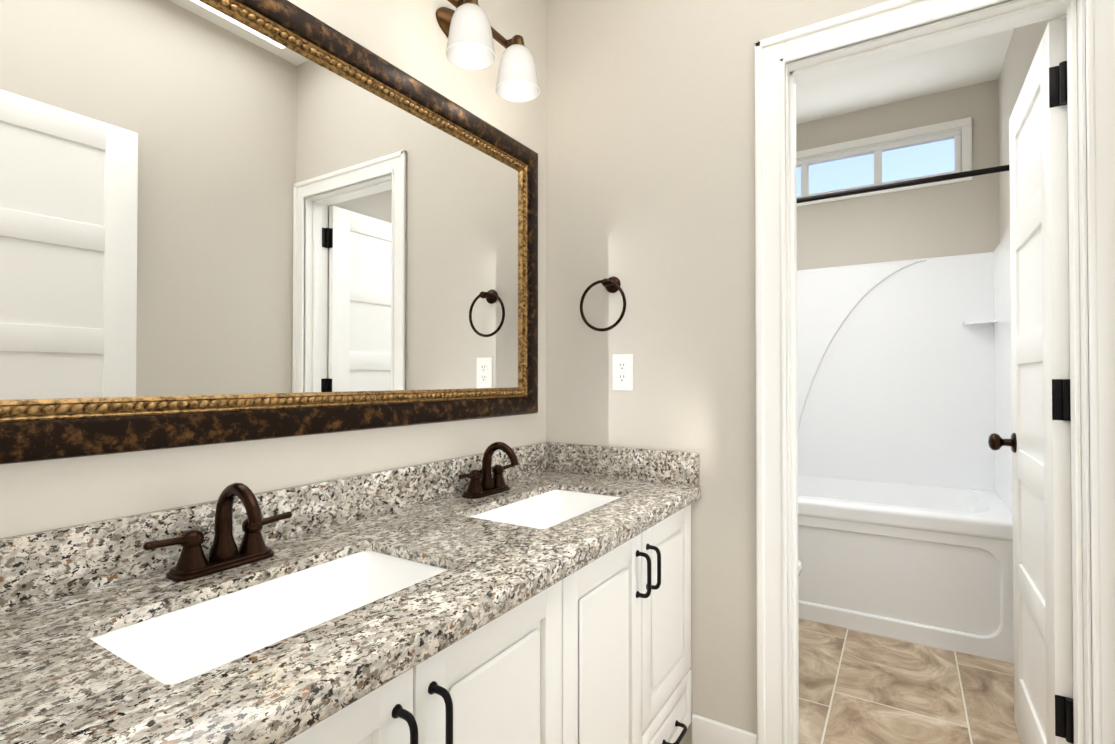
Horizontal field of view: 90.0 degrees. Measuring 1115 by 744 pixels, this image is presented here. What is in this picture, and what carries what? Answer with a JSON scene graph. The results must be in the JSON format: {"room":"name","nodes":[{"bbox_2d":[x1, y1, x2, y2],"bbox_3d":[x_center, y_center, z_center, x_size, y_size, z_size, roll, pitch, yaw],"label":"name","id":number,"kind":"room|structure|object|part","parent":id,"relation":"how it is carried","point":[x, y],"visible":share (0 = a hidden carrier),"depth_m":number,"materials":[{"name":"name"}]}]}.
{"room":"bathroom","nodes":[
{"label":"bathroom","id":0,"kind":"room"},
{"bbox_2d":[0,0,545,537],"bbox_3d":[-0.117,-0.183,1.982,0.100,2.745,4.386,0,-1,32],"label":"wall","id":1,"kind":"structure","parent":0,"point":[408,36],"depth_m":1.32,"materials":[{"name":"paint"}]},
{"bbox_2d":[0,0,537,464],"bbox_3d":[-0.454,-0.314,1.314,0.030,0.897,1.437,0,-1,32],"label":"mirror","id":2,"kind":"object","parent":1,"relation":"attached to","point":[232,220],"visible":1,"depth_m":1.07,"materials":[{"name":"brown mirror"}]},
{"bbox_2d":[436,0,539,101],"bbox_3d":[-0.199,-0.935,1.578,0.194,0.208,0.350,0,-1,32],"label":"sconce","id":3,"kind":"object","parent":1,"relation":"attached to","point":[444,15],"depth_m":1.53,"materials":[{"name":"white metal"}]},
{"bbox_3d":[-0.173,-0.895,1.562,0.133,0.128,0.343,0,-1,32],"label":"vanity sconce shade","id":4,"kind":"part","parent":3,"relation":"part of","materials":[{"name":"white glass"}]},
{"bbox_2d":[546,0,889,743],"bbox_3d":[0.638,-0.187,1.657,1.524,2.745,0.120,0,-1,32],"label":"wall","id":5,"kind":"structure","parent":0,"point":[650,154],"depth_m":1.75,"materials":[{"name":"paint"}]},
{"bbox_2d":[580,276,625,331],"bbox_3d":[0.157,-0.227,1.847,0.171,0.187,0.066,0,-1,32],"label":"towel ring","id":6,"kind":"object","parent":5,"relation":"attached to","point":[612,284],"visible":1,"depth_m":1.84,"materials":[{"name":"brown metal"}]},
{"bbox_2d":[612,354,632,390],"bbox_3d":[0.215,0.001,1.843,0.074,0.120,0.008,0,-1,32],"label":"electrical outlet","id":7,"kind":"object","parent":5,"relation":"attached to","point":[622,370],"visible":1,"depth_m":1.84,"materials":[{"name":"white plastic"}]},
{"bbox_2d":[692,714,756,743],"bbox_3d":[0.349,1.119,1.904,0.698,0.140,0.018,0,-1,32],"label":"baseboard","id":8,"kind":"structure","parent":5,"relation":"attached to","point":[706,730],"depth_m":1.66,"materials":[{"name":"white wood"}]},
{"bbox_2d":[754,0,1114,743],"bbox_3d":[0.947,0.113,1.461,0.791,2.142,0.160,0,-1,32],"label":"door frame","id":9,"kind":"structure","parent":5,"relation":"attached to","point":[774,54],"depth_m":1.41,"materials":[{"name":"white wood"}]},
{"bbox_2d":[988,18,1073,743],"bbox_3d":[1.383,0.154,1.605,0.177,2.039,0.654,0,-1,32],"label":"door","id":10,"kind":"structure","parent":9,"relation":"attached to","point":[1038,442],"depth_m":1.50,"materials":[{"name":"white wood"}]},
{"bbox_2d":[796,79,999,269],"bbox_3d":[1.705,-0.168,3.372,1.524,2.745,0.100,0,-1,32],"label":"wall","id":11,"kind":"structure","parent":0,"point":[957,218],"depth_m":3.15,"materials":[{"name":"paint"}]},
{"bbox_2d":[796,117,971,206],"bbox_3d":[1.702,-1.196,3.358,1.275,0.340,0.086,0,-1,32],"label":"window","id":12,"kind":"structure","parent":11,"relation":"in","point":[893,141],"depth_m":3.21,"materials":[{"name":"white plastic"}]},
{"bbox_2d":[796,28,1013,123],"bbox_3d":[0.573,-1.610,1.568,1.724,0.100,4.386,0,-1,32],"label":"ceiling","id":13,"kind":"structure","parent":0,"point":[978,60],"depth_m":2.94,"materials":[{"name":"white paint"}]},
{"bbox_2d":[798,618,1021,743],"bbox_3d":[0.573,1.235,1.537,1.724,0.100,4.386,0,-1,32],"label":"floor","id":14,"kind":"structure","parent":0,"point":[857,687],"depth_m":2.07,"materials":[{"name":"tile"}]},
{"bbox_2d":[284,504,691,743],"bbox_3d":[-0.281,0.770,1.069,0.571,0.818,1.828,0,-1,32],"label":"bathroom vanity","id":15,"kind":"object","parent":14,"relation":"on","point":[597,651],"visible":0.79,"depth_m":1.10,"materials":[{"name":"white wood"}]},
{"bbox_2d":[0,442,700,743],"bbox_3d":[-0.287,0.384,1.070,0.564,0.289,1.840,0,-1,32],"label":"countertop","id":16,"kind":"structure","parent":15,"relation":"on","point":[353,589],"depth_m":0.88,"materials":[{"name":"stone"}]},
{"bbox_2d":[143,483,291,581],"bbox_3d":[-0.551,0.264,0.955,0.141,0.148,0.248,0,-1,32],"label":"faucet","id":17,"kind":"object","parent":16,"relation":"on","point":[194,562],"visible":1,"depth_m":0.95,"materials":[{"name":"brown metal"}]},
{"bbox_2d":[458,442,518,498],"bbox_3d":[-0.168,0.270,1.570,0.141,0.148,0.248,0,-1,32],"label":"faucet","id":18,"kind":"object","parent":16,"relation":"on","point":[483,483],"visible":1,"depth_m":1.57,"materials":[{"name":"brown metal"}]},
{"bbox_2d":[798,560,801,576],"bbox_3d":[0.645,0.763,2.384,0.743,0.862,0.450,0,-1,32],"label":"toilet","id":19,"kind":"object","parent":14,"relation":"on","point":[799,567],"visible":0.02,"depth_m":2.18,"materials":[{"name":"white ceramic"}]},
{"bbox_2d":[797,229,1013,663],"bbox_3d":[1.469,0.285,2.988,1.518,1.830,0.787,0,-1,32],"label":"bathtub","id":20,"kind":"object","parent":14,"relation":"on","point":[905,512],"visible":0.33,"depth_m":2.98,"materials":[{"name":"white plastic"}]},
{"bbox_2d":[998,15,1066,241],"bbox_3d":[1.262,-0.193,1.124,0.100,2.745,4.386,0,-1,32],"label":"wall","id":21,"kind":"structure","parent":0,"point":[1024,43],"depth_m":2.63,"materials":[{"name":"paint"}]},
{"bbox_2d":[796,165,1008,202],"bbox_3d":[1.263,-0.838,2.670,1.518,0.068,0.068,0,-1,32],"label":"shower curtain rod","id":22,"kind":"object","parent":21,"relation":"attached to","point":[990,170],"visible":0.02,"depth_m":2.48,"materials":[{"name":"black metal"}]}
]}

